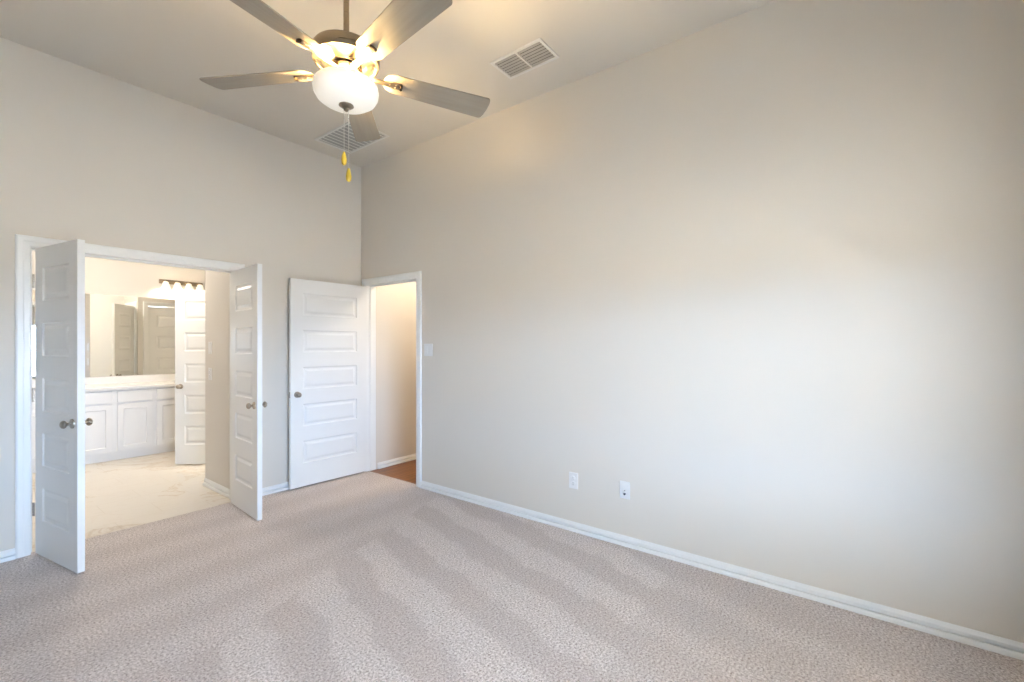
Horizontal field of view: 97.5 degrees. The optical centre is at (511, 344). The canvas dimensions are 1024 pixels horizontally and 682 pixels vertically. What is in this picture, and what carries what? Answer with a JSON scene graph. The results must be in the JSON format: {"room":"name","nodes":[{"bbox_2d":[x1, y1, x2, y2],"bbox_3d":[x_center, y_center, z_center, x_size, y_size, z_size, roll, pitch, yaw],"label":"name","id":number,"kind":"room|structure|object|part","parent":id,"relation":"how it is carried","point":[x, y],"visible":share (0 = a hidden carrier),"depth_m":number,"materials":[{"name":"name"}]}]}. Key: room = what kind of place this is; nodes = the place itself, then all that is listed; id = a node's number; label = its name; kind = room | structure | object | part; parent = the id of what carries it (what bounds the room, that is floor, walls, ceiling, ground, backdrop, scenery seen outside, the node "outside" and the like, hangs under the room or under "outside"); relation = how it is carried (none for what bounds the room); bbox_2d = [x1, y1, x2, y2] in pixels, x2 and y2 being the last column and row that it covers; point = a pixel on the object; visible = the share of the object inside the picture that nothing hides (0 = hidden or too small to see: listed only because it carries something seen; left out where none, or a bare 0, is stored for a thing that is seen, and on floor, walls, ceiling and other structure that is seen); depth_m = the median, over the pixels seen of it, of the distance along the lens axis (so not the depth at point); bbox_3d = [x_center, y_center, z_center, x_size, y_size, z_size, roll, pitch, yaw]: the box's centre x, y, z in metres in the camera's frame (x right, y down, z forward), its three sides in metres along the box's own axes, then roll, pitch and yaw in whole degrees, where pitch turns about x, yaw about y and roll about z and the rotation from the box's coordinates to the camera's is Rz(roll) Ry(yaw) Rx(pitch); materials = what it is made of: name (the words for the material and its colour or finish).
{"room":"empty bedroom","nodes":[
{"label":"empty bedroom","id":0,"kind":"room"},
{"bbox_2d":[32,250,204,379],"bbox_3d":[-5.194,-0.005,5.826,0.120,2.930,3.600,0,0,37],"label":"wall","id":1,"kind":"structure","parent":0,"point":[103,276],"depth_m":5.95,"materials":[{"name":"white paint"}]},
{"bbox_2d":[32,290,174,378],"bbox_3d":[-5.129,-0.120,5.808,0.005,1.040,2.150,0,0,37],"label":"vanity mirror","id":2,"kind":"object","parent":1,"relation":"attached to","point":[125,335],"visible":0.44,"depth_m":5.89,"materials":[{"name":"silver mirror"}]},
{"bbox_2d":[159,279,203,289],"bbox_3d":[-4.645,-0.845,6.338,0.137,0.120,0.520,0,0,37],"label":"vanity light","id":3,"kind":"object","parent":1,"relation":"attached to","point":[165,283],"visible":0.94,"depth_m":6.31,"materials":[{"name":"white glass"}]},
{"bbox_3d":[-4.754,-0.829,6.167,0.104,0.087,0.104,0,0,37],"label":"lamp shade","id":4,"kind":"part","parent":3,"relation":"part of","materials":[{"name":"white glass"}]},
{"bbox_3d":[-4.672,-0.829,6.274,0.104,0.087,0.104,0,0,37],"label":"lamp shade","id":5,"kind":"part","parent":3,"relation":"part of","materials":[{"name":"white glass"}]},
{"bbox_3d":[-4.591,-0.829,6.382,0.104,0.087,0.104,0,0,37],"label":"lamp shade","id":6,"kind":"part","parent":3,"relation":"part of","materials":[{"name":"white glass"}]},
{"bbox_3d":[-4.509,-0.829,6.489,0.104,0.087,0.104,0,0,37],"label":"lamp shade","id":7,"kind":"part","parent":3,"relation":"part of","materials":[{"name":"white glass"}]},
{"bbox_2d":[0,37,360,550],"bbox_3d":[-2.827,-0.300,3.520,0.120,3.520,3.930,0,0,37],"label":"wall","id":8,"kind":"structure","parent":0,"point":[93,157],"depth_m":3.52,"materials":[{"name":"beige paint"}]},
{"bbox_2d":[0,548,14,562],"bbox_3d":[-3.546,1.347,2.453,0.025,0.066,1.120,0,0,37],"label":"baseboard","id":9,"kind":"structure","parent":8,"relation":"attached to","point":[7,555],"depth_m":2.87,"materials":[{"name":"white wood"}]},
{"bbox_2d":[32,239,92,572],"bbox_3d":[-2.866,0.366,2.838,0.618,2.000,0.149,0,0,27],"label":"door","id":10,"kind":"structure","parent":8,"relation":"in","point":[58,508],"depth_m":2.79,"materials":[{"name":"white paint"}]},
{"bbox_3d":[-2.666,0.475,2.686,0.059,0.059,0.057,0,0,27],"label":"knob","id":11,"kind":"part","parent":10,"relation":"part of","materials":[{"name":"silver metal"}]},
{"bbox_3d":[-2.625,0.475,2.768,0.059,0.059,0.057,0,0,27],"label":"knob","id":12,"kind":"part","parent":10,"relation":"part of","materials":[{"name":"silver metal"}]},
{"bbox_2d":[15,234,244,558],"bbox_3d":[-2.849,0.331,3.490,0.156,2.098,1.375,0,0,37],"label":"door frame","id":13,"kind":"structure","parent":8,"relation":"attached to","point":[24,244],"depth_m":2.94,"materials":[{"name":"white wood"}]},
{"bbox_2d":[231,263,266,520],"bbox_3d":[-2.201,0.366,3.708,0.622,2.000,0.149,0,0,41],"label":"door","id":14,"kind":"structure","parent":8,"relation":"in","point":[246,283],"depth_m":3.63,"materials":[{"name":"white paint"}]},
{"bbox_3d":[-2.044,0.475,3.509,0.059,0.059,0.057,0,0,41],"label":"knob","id":15,"kind":"part","parent":14,"relation":"part of","materials":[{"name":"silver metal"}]},
{"bbox_2d":[262,482,288,495],"bbox_3d":[-2.015,1.347,4.470,0.025,0.066,1.195,0,0,37],"label":"baseboard","id":16,"kind":"structure","parent":8,"relation":"attached to","point":[283,486],"depth_m":4.20,"materials":[{"name":"white wood"}]},
{"bbox_2d":[205,270,229,488],"bbox_3d":[-2.733,-0.005,4.288,0.660,2.930,0.120,0,0,37],"label":"wall","id":17,"kind":"structure","parent":0,"point":[217,284],"depth_m":4.26,"materials":[{"name":"white paint"}]},
{"bbox_2d":[208,342,211,353],"bbox_3d":[-2.934,0.029,4.359,0.075,0.117,0.010,0,0,37],"label":"light switch","id":18,"kind":"object","parent":17,"relation":"attached to","point":[209,343],"visible":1,"depth_m":4.35,"materials":[{"name":"white plastic"}]},
{"bbox_2d":[208,368,211,379],"bbox_3d":[-2.933,0.282,4.359,0.075,0.117,0.009,0,0,37],"label":"wall outlet","id":19,"kind":"object","parent":17,"relation":"attached to","point":[209,369],"visible":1,"depth_m":4.35,"materials":[{"name":"white plastic"}]},
{"bbox_2d":[202,478,229,498],"bbox_3d":[-2.785,1.347,4.237,0.640,0.066,0.025,0,0,37],"label":"baseboard","id":20,"kind":"structure","parent":17,"relation":"attached to","point":[218,488],"depth_m":4.22,"materials":[{"name":"white wood"}]},
{"bbox_2d":[0,0,774,166],"bbox_3d":[-0.728,-2.010,1.927,5.150,0.100,3.690,0,0,37],"label":"ceiling","id":21,"kind":"structure","parent":0,"point":[162,47],"depth_m":2.93,"materials":[{"name":"beige paint"}]},
{"bbox_2d":[199,0,489,181],"bbox_3d":[-0.701,-1.326,1.899,1.260,1.248,1.272,0,0,37],"label":"ceiling fan","id":22,"kind":"object","parent":21,"relation":"hanging from","point":[348,62],"visible":1,"depth_m":1.86,"materials":[{"name":"silver metal"}]},
{"bbox_3d":[-1.118,-1.177,1.991,0.506,0.034,0.138,0,0,8],"label":"blade","id":23,"kind":"part","parent":22,"relation":"part of","materials":[{"name":"beige laminate"}]},
{"bbox_3d":[-0.894,-1.177,1.565,0.138,0.034,0.506,0,0,26],"label":"blade","id":24,"kind":"part","parent":22,"relation":"part of","materials":[{"name":"beige laminate"}]},
{"bbox_3d":[-0.713,-1.078,1.932,0.269,0.096,0.269,0,0,37],"label":"lamp shade","id":25,"kind":"part","parent":22,"relation":"part of","materials":[{"name":"white glass"}]},
{"bbox_3d":[-0.703,-0.880,1.932,0.004,0.284,0.004,0,0,37],"label":"pull chain","id":26,"kind":"part","parent":22,"relation":"part of","materials":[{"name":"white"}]},
{"bbox_3d":[-0.782,-1.177,2.335,0.138,0.034,0.506,0,0,-10],"label":"blade","id":27,"kind":"part","parent":22,"relation":"part of","materials":[{"name":"beige laminate"}]},
{"bbox_3d":[-0.420,-1.177,1.647,0.506,0.034,0.138,0,0,44],"label":"blade","id":28,"kind":"part","parent":22,"relation":"part of","materials":[{"name":"beige laminate"}]},
{"bbox_3d":[-0.351,-1.177,2.123,0.506,0.034,0.138,0,0,-28],"label":"blade","id":29,"kind":"part","parent":22,"relation":"part of","materials":[{"name":"beige laminate"}]},
{"bbox_2d":[314,121,388,153],"bbox_3d":[-1.516,-1.955,4.239,0.630,0.010,0.390,0,0,37],"label":"ceiling vent","id":30,"kind":"object","parent":21,"relation":"in","point":[337,138],"visible":0.76,"depth_m":4.28,"materials":[{"name":"white metal"}]},
{"bbox_2d":[490,38,558,78],"bbox_3d":[0.085,-1.954,3.081,0.420,0.011,0.240,0,0,37],"label":"ceiling vent","id":31,"kind":"object","parent":21,"relation":"in","point":[536,53],"visible":1,"depth_m":3.07,"materials":[{"name":"white metal"}]},
{"bbox_2d":[375,282,415,469],"bbox_3d":[-1.109,0.000,5.587,0.078,2.920,1.440,0,0,37],"label":"wall","id":32,"kind":"structure","parent":0,"point":[396,303],"depth_m":5.20,"materials":[{"name":"beige paint"}]},
{"bbox_2d":[377,453,415,468],"bbox_3d":[-1.062,1.347,5.564,0.025,0.066,1.420,0,0,37],"label":"baseboard","id":33,"kind":"structure","parent":32,"relation":"attached to","point":[411,457],"depth_m":5.19,"materials":[{"name":"white wood"}]},
{"bbox_2d":[0,451,1023,681],"bbox_3d":[-1.563,1.420,3.540,8.430,0.080,5.250,0,0,37],"label":"floor","id":34,"kind":"structure","parent":0,"point":[368,576],"depth_m":2.37,"materials":[{"name":"beige carpet"}]},
{"bbox_2d":[32,386,174,472],"bbox_3d":[-4.972,0.958,5.538,0.574,0.845,2.310,0,0,37],"label":"bathroom vanity","id":35,"kind":"object","parent":34,"relation":"on","point":[127,423],"visible":0.41,"depth_m":5.46,"materials":[{"name":"white paint"}]},
{"bbox_3d":[-5.100,0.994,4.910,0.018,0.563,0.341,0,0,37],"label":"door","id":36,"kind":"part","parent":35,"relation":"part of","materials":[{"name":"white paint"}]},
{"bbox_3d":[-4.867,0.620,5.217,0.018,0.136,0.341,0,0,37],"label":"drawer","id":37,"kind":"part","parent":35,"relation":"part of","materials":[{"name":"white paint"}]},
{"bbox_3d":[-4.867,0.994,5.217,0.018,0.563,0.341,0,0,37],"label":"door","id":38,"kind":"part","parent":35,"relation":"part of","materials":[{"name":"white paint"}]},
{"bbox_2d":[32,374,174,391],"bbox_3d":[-4.967,0.470,5.534,0.595,0.130,2.330,0,0,37],"label":"countertop","id":39,"kind":"structure","parent":35,"relation":"on","point":[160,380],"depth_m":5.74,"materials":[{"name":"white stone"}]},
{"bbox_3d":[-4.635,0.620,5.523,0.018,0.136,0.341,0,0,37],"label":"drawer","id":40,"kind":"part","parent":35,"relation":"part of","materials":[{"name":"white paint"}]},
{"bbox_3d":[-4.635,0.994,5.523,0.018,0.563,0.341,0,0,37],"label":"door","id":41,"kind":"part","parent":35,"relation":"part of","materials":[{"name":"white paint"}]},
{"bbox_3d":[-4.402,0.620,5.830,0.018,0.136,0.341,0,0,37],"label":"drawer","id":42,"kind":"part","parent":35,"relation":"part of","materials":[{"name":"white paint"}]},
{"bbox_3d":[-4.402,0.994,5.830,0.018,0.563,0.341,0,0,37],"label":"door","id":43,"kind":"part","parent":35,"relation":"part of","materials":[{"name":"white paint"}]},
{"bbox_2d":[361,0,1023,642],"bbox_3d":[0.472,-0.300,3.408,5.270,3.520,0.120,0,0,37],"label":"wall","id":44,"kind":"structure","parent":0,"point":[758,272],"depth_m":2.61,"materials":[{"name":"beige paint"}]},
{"bbox_2d":[289,278,366,489],"bbox_3d":[-1.826,0.366,4.563,0.093,2.000,0.834,0,0,38],"label":"door","id":45,"kind":"structure","parent":44,"relation":"in","point":[328,320],"depth_m":4.52,"materials":[{"name":"white paint"}]},
{"bbox_3d":[-2.032,0.475,4.274,0.057,0.059,0.059,0,0,39],"label":"knob","id":46,"kind":"part","parent":45,"relation":"part of","materials":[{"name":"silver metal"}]},
{"bbox_2d":[362,271,421,486],"bbox_3d":[-1.227,0.331,4.686,0.962,2.098,0.138,0,0,37],"label":"door frame","id":47,"kind":"structure","parent":44,"relation":"attached to","point":[371,284],"depth_m":4.84,"materials":[{"name":"white wood"}]},
{"bbox_2d":[424,344,432,355],"bbox_3d":[-0.800,0.047,4.292,0.115,0.117,0.010,0,0,37],"label":"light switch","id":48,"kind":"object","parent":44,"relation":"attached to","point":[428,348],"visible":1,"depth_m":4.29,"materials":[{"name":"white plastic"}]},
{"bbox_2d":[569,472,577,488],"bbox_3d":[0.457,1.008,3.339,0.075,0.120,0.009,0,0,37],"label":"wall outlet","id":49,"kind":"object","parent":44,"relation":"attached to","point":[573,477],"visible":1,"depth_m":3.33,"materials":[{"name":"white plastic"}]},
{"bbox_2d":[620,480,629,499],"bbox_3d":[0.776,1.000,3.093,0.075,0.120,0.014,0,0,37],"label":"wall jack","id":50,"kind":"object","parent":44,"relation":"attached to","point":[624,486],"visible":1,"depth_m":3.09,"materials":[{"name":"white plastic"}]},
{"bbox_2d":[420,481,1023,660],"bbox_3d":[0.774,1.347,3.088,4.160,0.066,0.025,0,0,37],"label":"baseboard","id":51,"kind":"structure","parent":44,"relation":"attached to","point":[993,643],"depth_m":2.54,"materials":[{"name":"white wood"}]},
{"bbox_3d":[-3.009,-0.005,5.033,0.920,2.930,0.100,0,0,37],"label":"wall","id":52,"kind":"structure","parent":0,"visible":0},
{"bbox_2d":[175,290,204,463],"bbox_3d":[-3.599,0.366,5.177,0.528,2.000,0.149,0,0,-3],"label":"door","id":53,"kind":"structure","parent":52,"relation":"in","point":[189,304],"depth_m":5.16,"materials":[{"name":"white paint"}]}
]}

